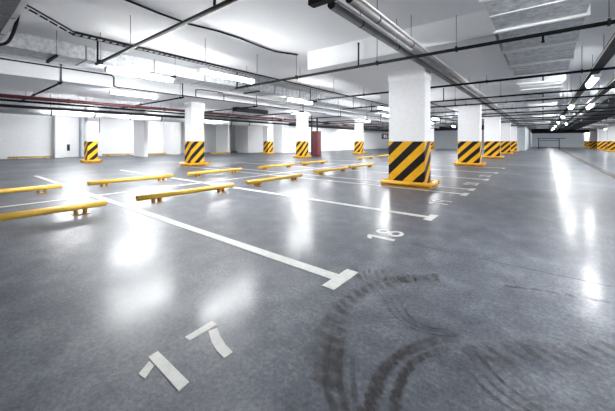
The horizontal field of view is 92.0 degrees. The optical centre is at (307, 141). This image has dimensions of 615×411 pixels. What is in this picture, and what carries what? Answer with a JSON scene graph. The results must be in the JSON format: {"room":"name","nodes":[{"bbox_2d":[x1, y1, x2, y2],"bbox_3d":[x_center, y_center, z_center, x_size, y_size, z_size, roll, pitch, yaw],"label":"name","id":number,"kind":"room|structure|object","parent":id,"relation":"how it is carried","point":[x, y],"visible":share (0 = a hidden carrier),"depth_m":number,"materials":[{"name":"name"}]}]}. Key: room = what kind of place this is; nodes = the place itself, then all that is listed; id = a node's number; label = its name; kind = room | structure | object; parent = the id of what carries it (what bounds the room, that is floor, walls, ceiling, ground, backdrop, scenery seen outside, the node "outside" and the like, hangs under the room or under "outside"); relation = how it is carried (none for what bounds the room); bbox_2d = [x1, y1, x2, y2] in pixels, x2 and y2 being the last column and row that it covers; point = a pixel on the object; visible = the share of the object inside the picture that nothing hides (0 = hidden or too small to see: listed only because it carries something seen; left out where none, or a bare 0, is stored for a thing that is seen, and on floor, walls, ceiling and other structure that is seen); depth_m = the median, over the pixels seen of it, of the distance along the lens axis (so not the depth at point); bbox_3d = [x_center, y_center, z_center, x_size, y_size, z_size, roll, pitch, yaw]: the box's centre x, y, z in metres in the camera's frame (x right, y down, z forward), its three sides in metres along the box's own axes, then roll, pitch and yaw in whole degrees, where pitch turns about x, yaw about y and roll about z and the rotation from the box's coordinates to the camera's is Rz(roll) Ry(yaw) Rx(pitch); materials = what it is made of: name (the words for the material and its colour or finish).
{"room":"parking garage","nodes":[
{"label":"parking garage","id":0,"kind":"room"},
{"bbox_2d":[0,113,234,158],"bbox_3d":[0.461,-0.522,42.452,0.330,3.245,78.100,0,0,38],"label":"wall","id":1,"kind":"structure","parent":0,"point":[20,134],"depth_m":21.09,"materials":[{"name":"white paint"}]},
{"bbox_2d":[64,120,77,156],"bbox_3d":[-16.484,-0.193,20.658,0.132,2.585,0.825,0,0,38],"label":"service door","id":2,"kind":"structure","parent":1,"relation":"in","point":[70,126],"depth_m":20.65,"materials":[{"name":"white paint"}]},
{"bbox_2d":[0,147,614,410],"bbox_3d":[14.381,1.210,31.414,35.860,0.220,78.760,0,0,38],"label":"floor","id":3,"kind":"structure","parent":0,"point":[86,300],"depth_m":2.23,"materials":[{"name":"concrete"}]},
{"bbox_2d":[7,156,50,158],"bbox_3d":[-17.380,1.018,18.624,0.154,0.164,2.024,0,0,38],"label":"wheel stop","id":4,"kind":"object","parent":3,"relation":"on","point":[18,156],"visible":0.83,"depth_m":18.51,"materials":[{"name":"yellow metal"}]},
{"bbox_2d":[0,184,61,193],"bbox_3d":[-6.043,1.018,5.746,0.154,0.164,2.024,0,0,38],"label":"wheel stop","id":5,"kind":"object","parent":3,"relation":"on","point":[54,186],"visible":1,"depth_m":6.16,"materials":[{"name":"yellow metal"}]},
{"bbox_2d":[0,200,106,220],"bbox_3d":[-3.855,1.018,3.955,0.154,0.164,2.024,0,0,38],"label":"wheel stop","id":6,"kind":"object","parent":3,"relation":"on","point":[72,207],"visible":1,"depth_m":4.23,"materials":[{"name":"yellow metal"}]},
{"bbox_2d":[53,116,63,157],"bbox_3d":[-16.750,-0.522,19.950,0.660,3.245,0.440,0,0,38],"label":"wall pier","id":7,"kind":"object","parent":3,"relation":"on","point":[58,121],"visible":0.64,"depth_m":19.75,"materials":[{"name":"white paint"}]},
{"bbox_2d":[79,117,83,156],"bbox_3d":[-15.776,-0.522,21.178,0.660,3.245,0.715,0,0,38],"label":"wall pier","id":8,"kind":"object","parent":3,"relation":"on","point":[81,119],"visible":0.21,"depth_m":20.78,"materials":[{"name":"grey paint"}]},
{"bbox_2d":[80,107,102,162],"bbox_3d":[-11.194,-0.308,15.361,0.902,2.816,0.756,0,0,38],"label":"concrete column","id":9,"kind":"structure","parent":3,"relation":"on","point":[90,124],"depth_m":15.18,"materials":[{"name":"white paint"}]},
{"bbox_2d":[87,174,173,186],"bbox_3d":[-4.484,1.018,7.711,0.154,0.164,2.024,0,0,38],"label":"wheel stop","id":10,"kind":"object","parent":3,"relation":"on","point":[101,182],"visible":1,"depth_m":7.55,"materials":[{"name":"yellow metal"}]},
{"bbox_2d":[134,111,147,156],"bbox_3d":[-11.976,-0.522,21.323,1.705,3.245,0.275,0,0,38],"label":"wall pier","id":11,"kind":"object","parent":3,"relation":"on","point":[140,127],"visible":0.71,"depth_m":21.03,"materials":[{"name":"white paint"}]},
{"bbox_2d":[163,122,180,153],"bbox_3d":[-11.671,-0.522,25.559,1.650,3.245,0.693,0,0,38],"label":"wall pier","id":12,"kind":"object","parent":3,"relation":"on","point":[171,130],"visible":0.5,"depth_m":25.12,"materials":[{"name":"white paint"}]},
{"bbox_2d":[0,162,368,207],"bbox_3d":[-1.758,1.099,9.185,0.088,0.003,16.610,0,0,38],"label":"divider","id":13,"kind":"object","parent":3,"relation":"on","point":[366,162],"visible":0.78,"depth_m":6.61,"materials":[{"name":"white paint"}]},
{"bbox_2d":[136,183,234,203],"bbox_3d":[-2.291,1.018,5.874,0.154,0.164,2.024,0,0,38],"label":"wheel stop","id":14,"kind":"object","parent":3,"relation":"on","point":[220,188],"visible":1,"depth_m":5.65,"materials":[{"name":"yellow metal"}]},
{"bbox_2d":[139,321,232,390],"bbox_3d":[-0.596,1.098,1.532,0.330,0.003,0.455,0,0,38],"label":"number","id":15,"kind":"object","parent":3,"relation":"on","point":[168,370],"visible":1,"depth_m":1.49,"materials":[{"name":"white paint"}]},
{"bbox_2d":[180,102,209,166],"bbox_3d":[-5.072,-0.308,13.344,0.902,2.816,0.954,0,0,38],"label":"concrete column","id":16,"kind":"structure","parent":3,"relation":"on","point":[194,147],"depth_m":13.12,"materials":[{"name":"white paint"}]},
{"bbox_2d":[35,176,357,289],"bbox_3d":[-4.173,1.098,5.892,11.440,0.003,0.374,0,0,38],"label":"parking line","id":17,"kind":"object","parent":3,"relation":"on","point":[336,280],"visible":1,"depth_m":3.01,"materials":[{"name":"white paint"}]},
{"bbox_2d":[187,168,241,176],"bbox_3d":[-2.962,1.018,9.719,0.154,0.164,2.024,0,0,38],"label":"wheel stop","id":18,"kind":"object","parent":3,"relation":"on","point":[233,170],"visible":0.99,"depth_m":9.56,"materials":[{"name":"yellow metal"}]},
{"bbox_2d":[216,117,229,151],"bbox_3d":[-7.763,-0.522,27.213,1.760,3.245,0.220,0,0,38],"label":"wall pier","id":19,"kind":"object","parent":3,"relation":"on","point":[222,131],"visible":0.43,"depth_m":27.01,"materials":[{"name":"white paint"}]},
{"bbox_2d":[237,119,262,152],"bbox_3d":[-5.571,-0.522,28.914,1.540,3.245,1.870,0,0,38],"label":"wall pier","id":20,"kind":"object","parent":3,"relation":"on","point":[249,138],"visible":0.71,"depth_m":28.29,"materials":[{"name":"white paint"}]},
{"bbox_2d":[261,121,275,153],"bbox_3d":[-3.419,-0.308,25.874,0.902,2.816,0.954,0,0,38],"label":"concrete column","id":21,"kind":"structure","parent":3,"relation":"on","point":[267,131],"depth_m":25.69,"materials":[{"name":"white paint"}]},
{"bbox_2d":[245,174,301,186],"bbox_3d":[-0.810,1.018,7.830,0.154,0.164,2.024,0,0,38],"label":"wheel stop","id":22,"kind":"object","parent":3,"relation":"on","point":[257,182],"visible":1,"depth_m":7.63,"materials":[{"name":"yellow metal"}]},
{"bbox_2d":[258,163,294,169],"bbox_3d":[-1.206,1.018,11.934,0.154,0.164,2.024,0,0,38],"label":"wheel stop","id":23,"kind":"object","parent":3,"relation":"on","point":[289,165],"visible":1,"depth_m":11.83,"materials":[{"name":"yellow metal"}]},
{"bbox_2d":[122,170,438,220],"bbox_3d":[-2.662,1.098,7.796,11.440,0.003,0.374,0,0,38],"label":"parking line","id":24,"kind":"object","parent":3,"relation":"on","point":[430,217],"visible":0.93,"depth_m":5.31,"materials":[{"name":"white paint"}]},
{"bbox_2d":[293,115,311,157],"bbox_3d":[-0.342,-0.308,19.574,0.902,2.816,0.954,0,0,38],"label":"concrete column","id":25,"kind":"structure","parent":3,"relation":"on","point":[302,143],"depth_m":19.35,"materials":[{"name":"white paint"}]},
{"bbox_2d":[299,160,326,165],"bbox_3d":[0.309,1.018,13.934,0.154,0.164,2.024,0,0,38],"label":"wheel stop","id":26,"kind":"object","parent":3,"relation":"on","point":[322,161],"visible":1,"depth_m":13.73,"materials":[{"name":"yellow metal"}]},
{"bbox_2d":[312,131,320,155],"bbox_3d":[0.605,0.187,21.698,0.605,1.826,0.490,0,0,38],"label":"tall cabinet","id":27,"kind":"object","parent":3,"relation":"on","point":[316,135],"visible":0.75,"depth_m":21.49,"materials":[{"name":"red metal"}]},
{"bbox_2d":[184,166,469,195],"bbox_3d":[-1.179,1.098,9.667,11.440,0.003,0.374,0,0,38],"label":"parking line","id":28,"kind":"object","parent":3,"relation":"on","point":[463,194],"visible":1,"depth_m":7.52,"materials":[{"name":"paint"}]},
{"bbox_2d":[314,166,348,174],"bbox_3d":[0.863,1.018,10.294,0.154,0.164,2.024,0,0,38],"label":"wheel stop","id":29,"kind":"object","parent":3,"relation":"on","point":[320,172],"visible":0.99,"depth_m":10.12,"materials":[{"name":"yellow metal"}]},
{"bbox_2d":[324,346,361,410],"bbox_3d":[0.174,1.098,1.425,0.224,0.001,0.780,0,0,-1],"label":"tyre mark","id":30,"kind":"object","parent":3,"relation":"on","point":[338,352],"visible":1,"depth_m":1.51,"materials":[{"name":"grey rubber"}]},
{"bbox_2d":[213,166,474,190],"bbox_3d":[-0.694,1.098,10.279,11.440,0.003,0.374,0,0,38],"label":"parking line","id":31,"kind":"object","parent":3,"relation":"on","point":[470,189],"visible":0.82,"depth_m":8.97,"materials":[{"name":"paint"}]},
{"bbox_2d":[312,276,403,384],"bbox_3d":[0.339,1.098,1.958,0.394,0.001,1.354,0,0,35],"label":"tyre mark","id":32,"kind":"object","parent":3,"relation":"on","point":[321,380],"visible":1,"depth_m":1.81,"materials":[{"name":"grey rubber"}]},
{"bbox_2d":[352,121,365,153],"bbox_3d":[4.442,-0.308,25.608,0.902,2.816,0.954,0,0,38],"label":"concrete column","id":33,"kind":"structure","parent":3,"relation":"on","point":[359,127],"depth_m":25.38,"materials":[{"name":"white paint"}]},
{"bbox_2d":[348,163,373,169],"bbox_3d":[2.212,1.018,12.032,0.154,0.164,2.024,0,0,38],"label":"wheel stop","id":34,"kind":"object","parent":3,"relation":"on","point":[353,167],"visible":0.93,"depth_m":11.84,"materials":[{"name":"yellow metal"}]},
{"bbox_2d":[238,162,488,179],"bbox_3d":[0.687,1.098,12.020,11.440,0.003,0.374,0,0,38],"label":"parking line","id":35,"kind":"object","parent":3,"relation":"on","point":[238,162],"visible":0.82,"depth_m":10.75,"materials":[{"name":"paint"}]},
{"bbox_2d":[367,229,403,240],"bbox_3d":[0.915,1.098,3.479,0.330,0.003,0.451,0,0,38],"label":"number","id":36,"kind":"object","parent":3,"relation":"on","point":[388,232],"visible":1,"depth_m":3.48,"materials":[{"name":"white paint"}]},
{"bbox_2d":[363,340,435,410],"bbox_3d":[0.514,1.098,1.443,0.991,0.001,0.285,0,0,-41],"label":"tyre mark","id":37,"kind":"object","parent":3,"relation":"on","point":[370,400],"visible":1,"depth_m":1.42,"materials":[{"name":"grey rubber"}]},
{"bbox_2d":[391,353,428,410],"bbox_3d":[0.542,1.098,1.373,0.246,0.001,0.882,0,0,44],"label":"tyre mark","id":38,"kind":"object","parent":3,"relation":"on","point":[395,393],"visible":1,"depth_m":1.37,"materials":[{"name":"grey rubber"}]},
{"bbox_2d":[381,67,439,189],"bbox_3d":[2.504,-0.308,7.301,1.221,2.816,0.789,0,0,38],"label":"concrete column","id":39,"kind":"structure","parent":3,"relation":"on","point":[409,89],"depth_m":7.09,"materials":[{"name":"white paint"}]},
{"bbox_2d":[430,127,435,149],"bbox_3d":[15.294,-0.308,36.727,0.902,2.816,0.954,0,0,38],"label":"concrete column","id":40,"kind":"structure","parent":3,"relation":"on","point":[432,128],"depth_m":36.40,"materials":[{"name":"white paint"}]},
{"bbox_2d":[453,102,486,166],"bbox_3d":[7.254,-0.308,13.291,1.221,2.816,0.789,0,0,38],"label":"concrete column","id":41,"kind":"structure","parent":3,"relation":"on","point":[469,116],"depth_m":13.08,"materials":[{"name":"white paint"}]},
{"bbox_2d":[482,114,503,158],"bbox_3d":[12.004,-0.308,19.282,1.221,2.816,0.789,0,0,38],"label":"concrete column","id":42,"kind":"structure","parent":3,"relation":"on","point":[492,125],"depth_m":19.08,"materials":[{"name":"white paint"}]},
{"bbox_2d":[501,121,512,153],"bbox_3d":[16.754,-0.308,25.272,1.221,2.816,0.789,0,0,38],"label":"concrete column","id":43,"kind":"structure","parent":3,"relation":"on","point":[505,127],"depth_m":24.98,"materials":[{"name":"white paint"}]},
{"bbox_2d":[415,244,612,286],"bbox_3d":[5.171,1.099,-0.029,10.340,0.001,0.007,0,0,38],"label":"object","id":44,"kind":"structure","parent":3,"relation":"on","point":[415,244],"depth_m":2.55,"materials":[{"name":"grey concrete"}]},
{"bbox_2d":[511,125,518,151],"bbox_3d":[21.504,-0.308,31.262,1.221,2.816,0.789,0,0,38],"label":"concrete column","id":45,"kind":"structure","parent":3,"relation":"on","point":[514,127],"depth_m":30.92,"materials":[{"name":"white paint"}]},
{"bbox_2d":[517,125,524,150],"bbox_3d":[25.082,-0.522,35.704,1.760,3.245,0.880,0,0,38],"label":"wall pier","id":46,"kind":"object","parent":3,"relation":"on","point":[520,130],"visible":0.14,"depth_m":35.05,"materials":[{"name":"grey paint"}]},
{"bbox_2d":[470,345,614,361],"bbox_3d":[1.427,1.098,1.563,1.258,0.001,0.247,0,0,-7],"label":"tyre mark","id":47,"kind":"object","parent":3,"relation":"on","point":[593,347],"visible":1,"depth_m":1.55,"materials":[{"name":"grey rubber"}]},
{"bbox_2d":[537,138,565,148],"bbox_3d":[34.178,0.320,41.687,3.080,1.552,0.880,0,0,38],"label":"frame","id":48,"kind":"object","parent":3,"relation":"on","point":[537,138],"visible":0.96,"depth_m":41.75,"materials":[{"name":"grey metal"}]},
{"bbox_2d":[583,133,589,147],"bbox_3d":[47.019,-0.308,49.826,1.221,2.816,0.789,0,0,38],"label":"concrete column","id":49,"kind":"structure","parent":3,"relation":"on","point":[586,135],"depth_m":49.75,"materials":[{"name":"white paint"}]},
{"bbox_2d":[559,149,614,178],"bbox_3d":[18.960,1.092,21.115,0.176,0.015,50.050,0,0,38],"label":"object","id":50,"kind":"structure","parent":3,"relation":"on","point":[586,162],"depth_m":12.31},
{"bbox_2d":[588,129,596,148],"bbox_3d":[42.269,-0.308,43.835,1.221,2.816,0.789,0,0,38],"label":"concrete column","id":51,"kind":"structure","parent":3,"relation":"on","point":[593,134],"depth_m":43.69,"materials":[{"name":"white paint"}]},
{"bbox_2d":[595,128,606,149],"bbox_3d":[37.519,-0.308,37.845,1.221,2.816,0.789,0,0,38],"label":"concrete column","id":52,"kind":"structure","parent":3,"relation":"on","point":[601,133],"depth_m":37.70,"materials":[{"name":"white paint"}]},
{"bbox_2d":[604,125,614,151],"bbox_3d":[32.769,-0.308,31.855,1.221,2.816,0.789,0,0,38],"label":"concrete column","id":53,"kind":"structure","parent":3,"relation":"on","point":[610,128],"depth_m":31.76,"materials":[{"name":"white paint"}]},
{"bbox_2d":[0,0,614,128],"bbox_3d":[14.381,-2.283,31.414,35.860,0.275,78.760,0,0,38],"label":"ceiling","id":54,"kind":"structure","parent":0,"point":[289,26],"depth_m":6.08,"materials":[{"name":"white paint"}]},
{"bbox_2d":[0,15,19,45],"bbox_3d":[-4.679,-1.870,4.666,1.408,0.559,0.114,0,0,34],"label":"hanging cable","id":55,"kind":"object","parent":54,"relation":"hanging from","point":[16,22],"visible":0.72,"depth_m":4.58,"materials":[{"name":"black plastic"}]},
{"bbox_2d":[0,0,29,41],"bbox_3d":[-4.126,-1.875,3.472,3.740,0.385,1.128,0,0,38],"label":"air duct","id":56,"kind":"object","parent":54,"relation":"hanging from","point":[10,10],"visible":1,"depth_m":3.93,"materials":[{"name":"metal"}]},
{"bbox_2d":[22,63,62,99],"bbox_3d":[-8.981,-1.835,9.831,6.270,0.620,0.075,0,0,38],"label":"pipe","id":57,"kind":"object","parent":54,"relation":"hanging from","point":[60,82],"visible":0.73,"depth_m":8.12,"materials":[{"name":"grey metal"}]},
{"bbox_2d":[0,94,270,126],"bbox_3d":[-9.442,-1.647,16.331,0.387,0.996,20.460,0,0,38],"label":"duct","id":58,"kind":"object","parent":54,"relation":"hanging from","point":[8,110],"visible":0.66,"depth_m":15.09,"materials":[{"name":"silver metal"}]},
{"bbox_2d":[116,82,183,109],"bbox_3d":[-6.862,-1.835,12.503,6.270,0.620,0.075,0,0,38],"label":"pipe","id":59,"kind":"object","parent":54,"relation":"hanging from","point":[179,97],"visible":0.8,"depth_m":11.22,"materials":[{"name":"grey metal"}]},
{"bbox_2d":[95,0,237,65],"bbox_3d":[0.921,-1.793,1.895,13.279,0.704,0.075,0,0,38],"label":"pipe","id":60,"kind":"object","parent":54,"relation":"hanging from","point":[224,3],"visible":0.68,"depth_m":4.13,"materials":[{"name":"black metal"}]},
{"bbox_2d":[0,104,387,130],"bbox_3d":[0.063,-1.705,25.219,0.109,0.879,39.600,0,0,38],"label":"pipe","id":61,"kind":"object","parent":54,"relation":"hanging from","point":[1,105],"visible":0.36,"depth_m":14.22,"materials":[{"name":"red metal"}]},
{"bbox_2d":[0,99,388,129],"bbox_3d":[0.752,-1.774,24.673,0.076,0.742,39.600,0,0,38],"label":"pipe","id":62,"kind":"object","parent":54,"relation":"hanging from","point":[10,100],"visible":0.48,"depth_m":13.43,"materials":[{"name":"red metal"}]},
{"bbox_2d":[125,0,297,55],"bbox_3d":[-1.873,-2.123,5.469,0.304,0.060,4.927,0,0,38],"label":"cable","id":63,"kind":"object","parent":54,"relation":"attached to","point":[130,1],"visible":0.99,"depth_m":5.54,"materials":[{"name":"black plastic"}]},
{"bbox_2d":[0,30,438,122],"bbox_3d":[2.138,-1.889,15.151,0.785,0.511,30.800,0,0,38],"label":"air duct","id":64,"kind":"object","parent":54,"relation":"hanging from","point":[24,45],"visible":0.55,"depth_m":7.00,"materials":[{"name":"metal"}]},
{"bbox_2d":[104,66,173,82],"bbox_3d":[-3.901,-1.567,6.996,0.150,0.143,1.496,0,0,38],"label":"lamp","id":65,"kind":"object","parent":64,"relation":"hanging from","point":[106,69],"visible":1,"depth_m":6.88,"materials":[{"name":"white plastic"}]},
{"bbox_2d":[285,98,312,104],"bbox_3d":[-0.299,-1.567,11.538,0.150,0.143,1.496,0,0,38],"label":"lamp","id":66,"kind":"object","parent":64,"relation":"hanging from","point":[287,99],"visible":1,"depth_m":11.42,"materials":[{"name":"white plastic"}]},
{"bbox_2d":[288,99,311,103],"bbox_3d":[-0.299,-1.536,11.538,0.114,0.068,1.430,0,0,38],"label":"diffuser","id":67,"kind":"object","parent":66,"relation":"attached to","point":[294,100],"depth_m":11.51,"materials":[{"name":"white plastic"}]},
{"bbox_2d":[184,95,257,114],"bbox_3d":[-4.696,-1.835,15.235,6.270,0.620,0.075,0,0,38],"label":"pipe","id":68,"kind":"object","parent":54,"relation":"hanging from","point":[256,95],"visible":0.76,"depth_m":14.25,"materials":[{"name":"grey metal"}]},
{"bbox_2d":[0,56,442,127],"bbox_3d":[2.320,-1.931,22.728,3.113,0.429,49.500,0,0,38],"label":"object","id":69,"kind":"structure","parent":54,"relation":"attached to","point":[14,75],"depth_m":10.47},
{"bbox_2d":[109,89,157,98],"bbox_3d":[-5.900,-1.623,10.139,0.150,0.187,1.496,0,0,38],"label":"lamp","id":70,"kind":"object","parent":69,"relation":"hanging from","point":[110,91],"visible":1,"depth_m":10.03,"materials":[{"name":"white plastic"}]},
{"bbox_2d":[0,93,281,119],"bbox_3d":[-6.838,-1.509,11.950,0.144,0.413,16.830,0,0,38],"label":"pipe","id":71,"kind":"object","parent":69,"relation":"hanging from","point":[1,95],"visible":0.96,"depth_m":11.13,"materials":[{"name":"metal"}]},
{"bbox_2d":[0,58,325,113],"bbox_3d":[-4.132,-1.911,12.051,0.040,0.397,17.050,0,0,38],"label":"conduit","id":72,"kind":"object","parent":69,"relation":"attached to","point":[0,58],"visible":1,"depth_m":9.63,"materials":[{"name":"black metal"}]},
{"bbox_2d":[232,107,267,113],"bbox_3d":[-2.954,-1.606,15.573,0.330,0.220,2.145,0,0,38],"label":"duct","id":73,"kind":"object","parent":69,"relation":"hanging from","point":[246,110],"visible":1,"depth_m":15.43,"materials":[{"name":"silver metal"}]},
{"bbox_2d":[283,118,383,127],"bbox_3d":[3.167,-1.515,24.478,0.120,0.401,14.905,0,0,38],"label":"pipe","id":74,"kind":"object","parent":69,"relation":"hanging from","point":[284,118],"visible":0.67,"depth_m":22.61,"materials":[{"name":"metal"}]},
{"bbox_2d":[25,4,457,121],"bbox_3d":[7.489,-1.883,18.415,0.155,0.524,36.635,0,0,38],"label":"cable tray","id":75,"kind":"object","parent":54,"relation":"hanging from","point":[75,33],"visible":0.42,"depth_m":5.63,"materials":[{"name":"silver metal"}]},
{"bbox_2d":[196,67,254,83],"bbox_3d":[-1.793,-1.512,6.715,0.150,0.209,1.496,0,0,38],"label":"lamp","id":76,"kind":"object","parent":75,"relation":"hanging from","point":[200,69],"visible":1,"depth_m":6.59,"materials":[{"name":"white plastic"}]},
{"bbox_2d":[308,0,335,7],"bbox_3d":[0.360,-1.843,3.154,0.825,0.605,0.110,0,0,38],"label":"channel","id":77,"kind":"object","parent":54,"relation":"hanging from","point":[312,3],"visible":1,"depth_m":3.32,"materials":[{"name":"black metal"}]},
{"bbox_2d":[218,92,448,127],"bbox_3d":[7.452,-1.947,24.624,0.065,0.396,34.650,0,0,38],"label":"pipe","id":78,"kind":"object","parent":54,"relation":"hanging from","point":[218,92],"visible":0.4,"depth_m":14.38,"materials":[{"name":"silver metal"}]},
{"bbox_2d":[289,123,388,131],"bbox_3d":[5.629,-1.776,36.178,0.385,0.737,23.210,0,0,38],"label":"duct","id":79,"kind":"object","parent":54,"relation":"hanging from","point":[289,123],"visible":0.42,"depth_m":33.05,"materials":[{"name":"silver metal"}]},
{"bbox_2d":[308,10,510,88],"bbox_3d":[2.528,-1.931,7.261,3.828,0.429,3.300,0,0,38],"label":"ceiling beam","id":80,"kind":"structure","parent":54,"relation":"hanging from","point":[477,27],"depth_m":6.21,"materials":[{"name":"white paint"}]},
{"bbox_2d":[328,0,521,126],"bbox_3d":[12.350,-1.871,18.790,0.148,0.547,38.808,0,0,38],"label":"conduit","id":81,"kind":"object","parent":54,"relation":"hanging from","point":[362,23],"visible":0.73,"depth_m":4.83,"materials":[{"name":"black metal"}]},
{"bbox_2d":[235,0,614,88],"bbox_3d":[4.321,-1.793,3.635,16.445,0.704,0.075,0,0,38],"label":"pipe","id":82,"kind":"object","parent":54,"relation":"hanging from","point":[609,21],"visible":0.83,"depth_m":5.05,"materials":[{"name":"black metal"}]},
{"bbox_2d":[346,0,523,126],"bbox_3d":[12.548,-1.871,18.632,0.148,0.547,38.808,0,0,38],"label":"conduit","id":83,"kind":"object","parent":54,"relation":"hanging from","point":[358,5],"visible":0.81,"depth_m":4.69,"materials":[{"name":"silver metal"}]},
{"bbox_2d":[434,125,483,130],"bbox_3d":[18.230,-1.776,39.102,12.980,0.737,0.770,0,0,38],"label":"duct","id":84,"kind":"object","parent":54,"relation":"hanging from","point":[445,128],"visible":0.23,"depth_m":38.70,"materials":[{"name":"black metal"}]},
{"bbox_2d":[308,67,614,100],"bbox_3d":[6.488,-1.793,6.367,16.445,0.704,0.075,0,0,38],"label":"pipe","id":85,"kind":"object","parent":54,"relation":"hanging from","point":[605,68],"visible":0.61,"depth_m":7.61,"materials":[{"name":"black metal"}]},
{"bbox_2d":[430,83,524,108],"bbox_3d":[7.278,-1.931,13.251,3.828,0.429,3.300,0,0,38],"label":"beam","id":86,"kind":"structure","parent":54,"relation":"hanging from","point":[509,88],"depth_m":12.01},
{"bbox_2d":[352,87,614,108],"bbox_3d":[8.538,-1.793,8.953,16.445,0.704,0.075,0,0,38],"label":"pipe","id":87,"kind":"object","parent":54,"relation":"hanging from","point":[570,90],"visible":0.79,"depth_m":10.20,"materials":[{"name":"black metal"}]},
{"bbox_2d":[455,103,529,115],"bbox_3d":[12.028,-1.931,19.241,3.828,0.429,3.300,0,0,38],"label":"panel","id":88,"kind":"object","parent":54,"relation":"hanging from","point":[524,104],"visible":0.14,"depth_m":17.42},
{"bbox_2d":[370,94,614,111],"bbox_3d":[9.734,-1.793,10.461,16.445,0.704,0.075,0,0,38],"label":"pipe","id":89,"kind":"object","parent":54,"relation":"hanging from","point":[606,94],"visible":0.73,"depth_m":11.58,"materials":[{"name":"black metal"}]},
{"bbox_2d":[482,115,533,122],"bbox_3d":[16.778,-1.931,25.232,3.828,0.429,3.300,0,0,38],"label":"panel","id":90,"kind":"object","parent":54,"relation":"hanging from","point":[526,117],"visible":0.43,"depth_m":23.49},
{"bbox_2d":[430,102,614,113],"bbox_3d":[11.545,-1.793,12.745,16.445,0.704,0.075,0,0,38],"label":"pipe","id":91,"kind":"object","parent":54,"relation":"hanging from","point":[433,112],"visible":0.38,"depth_m":13.70,"materials":[{"name":"black metal"}]},
{"bbox_2d":[430,107,614,116],"bbox_3d":[13.185,-1.793,14.814,16.445,0.704,0.075,0,0,38],"label":"pipe","id":92,"kind":"object","parent":54,"relation":"hanging from","point":[608,107],"visible":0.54,"depth_m":15.56,"materials":[{"name":"black metal"}]},
{"bbox_2d":[430,108,614,121],"bbox_3d":[16.329,-1.793,18.779,16.445,0.704,0.075,0,0,38],"label":"pipe","id":93,"kind":"object","parent":54,"relation":"hanging from","point":[556,108],"visible":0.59,"depth_m":19.32,"materials":[{"name":"black metal"}]},
{"bbox_2d":[438,103,614,118],"bbox_3d":[14.381,-1.793,16.322,16.445,0.704,0.075,0,0,38],"label":"pipe","id":94,"kind":"object","parent":54,"relation":"hanging from","point":[558,103],"visible":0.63,"depth_m":16.85,"materials":[{"name":"black metal"}]},
{"bbox_2d":[439,117,614,123],"bbox_3d":[17.970,-1.835,20.848,16.445,0.620,0.075,0,0,38],"label":"pipe","id":95,"kind":"object","parent":54,"relation":"hanging from","point":[445,117],"visible":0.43,"depth_m":21.28,"materials":[{"name":"black metal"}]},
{"bbox_2d":[445,113,614,124],"bbox_3d":[19.131,-1.835,22.313,16.445,0.620,0.075,0,0,38],"label":"pipe","id":96,"kind":"object","parent":54,"relation":"hanging from","point":[579,113],"visible":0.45,"depth_m":22.37,"materials":[{"name":"black metal"}]},
{"bbox_2d":[453,119,614,125],"bbox_3d":[21.045,-1.835,24.726,16.445,0.620,0.075,0,0,38],"label":"pipe","id":97,"kind":"object","parent":54,"relation":"hanging from","point":[606,119],"visible":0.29,"depth_m":24.86,"materials":[{"name":"black metal"}]},
{"bbox_2d":[479,0,590,128],"bbox_3d":[15.642,-1.848,19.815,1.056,0.462,48.510,0,0,38],"label":"air duct","id":98,"kind":"object","parent":54,"relation":"hanging from","point":[510,18],"visible":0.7,"depth_m":4.87,"materials":[{"name":"silver metal"}]},
{"bbox_2d":[531,128,589,133],"bbox_3d":[42.246,-1.732,47.082,10.780,0.825,1.760,0,0,38],"label":"duct","id":99,"kind":"object","parent":54,"relation":"hanging from","point":[563,131],"visible":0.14,"depth_m":47.31,"materials":[{"name":"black metal"}]},
{"bbox_2d":[511,118,614,125],"bbox_3d":[22.754,-1.835,26.881,16.445,0.620,0.075,0,0,38],"label":"pipe","id":100,"kind":"object","parent":54,"relation":"hanging from","point":[552,118],"visible":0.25,"depth_m":26.39,"materials":[{"name":"black metal"}]},
{"bbox_2d":[522,119,614,125],"bbox_3d":[23.916,-1.835,28.346,16.445,0.620,0.075,0,0,38],"label":"pipe","id":101,"kind":"object","parent":54,"relation":"hanging from","point":[571,119],"visible":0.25,"depth_m":27.75,"materials":[{"name":"black metal"}]},
{"bbox_2d":[553,33,614,126],"bbox_3d":[20.223,-1.879,23.974,0.189,0.532,60.500,0,0,38],"label":"cable tray","id":102,"kind":"object","parent":54,"relation":"hanging from","point":[608,52],"visible":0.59,"depth_m":6.26,"materials":[{"name":"black metal"}]},
{"bbox_2d":[585,73,600,87],"bbox_3d":[7.037,-1.511,7.335,0.150,0.185,1.496,0,0,38],"label":"lamp","id":103,"kind":"object","parent":102,"relation":"hanging from","point":[594,77],"visible":1,"depth_m":7.08,"materials":[{"name":"white plastic"}]},
{"bbox_2d":[586,77,596,87],"bbox_3d":[7.037,-1.458,7.335,0.114,0.068,1.430,0,0,38],"label":"diffuser","id":104,"kind":"object","parent":103,"relation":"attached to","point":[592,80],"depth_m":7.28,"materials":[{"name":"white plastic"}]},
{"bbox_2d":[558,78,614,127],"bbox_3d":[20.706,-1.879,23.591,0.189,0.532,60.500,0,0,38],"label":"cable tray","id":105,"kind":"object","parent":54,"relation":"hanging from","point":[611,83],"visible":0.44,"depth_m":11.25,"materials":[{"name":"black"}]},
{"bbox_2d":[564,98,614,129],"bbox_3d":[26.291,-1.897,28.288,1.210,0.495,37.400,0,0,38],"label":"duct","id":106,"kind":"object","parent":54,"relation":"hanging from","point":[569,127],"visible":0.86,"depth_m":19.07,"materials":[{"name":"silver metal"}]},
{"bbox_2d":[235,118,531,152],"bbox_3d":[18.033,-0.522,44.873,24.200,3.245,52.470,0,0,38],"label":"wall","id":107,"kind":"structure","parent":0,"point":[284,136],"depth_m":35.59,"materials":[{"name":"white paint"}]},
{"bbox_2d":[532,133,583,146],"bbox_3d":[48.226,-0.522,54.624,11.000,3.245,0.330,0,0,38],"label":"wall","id":108,"kind":"structure","parent":0,"point":[572,139],"depth_m":55.39,"materials":[{"name":"grey paint"}]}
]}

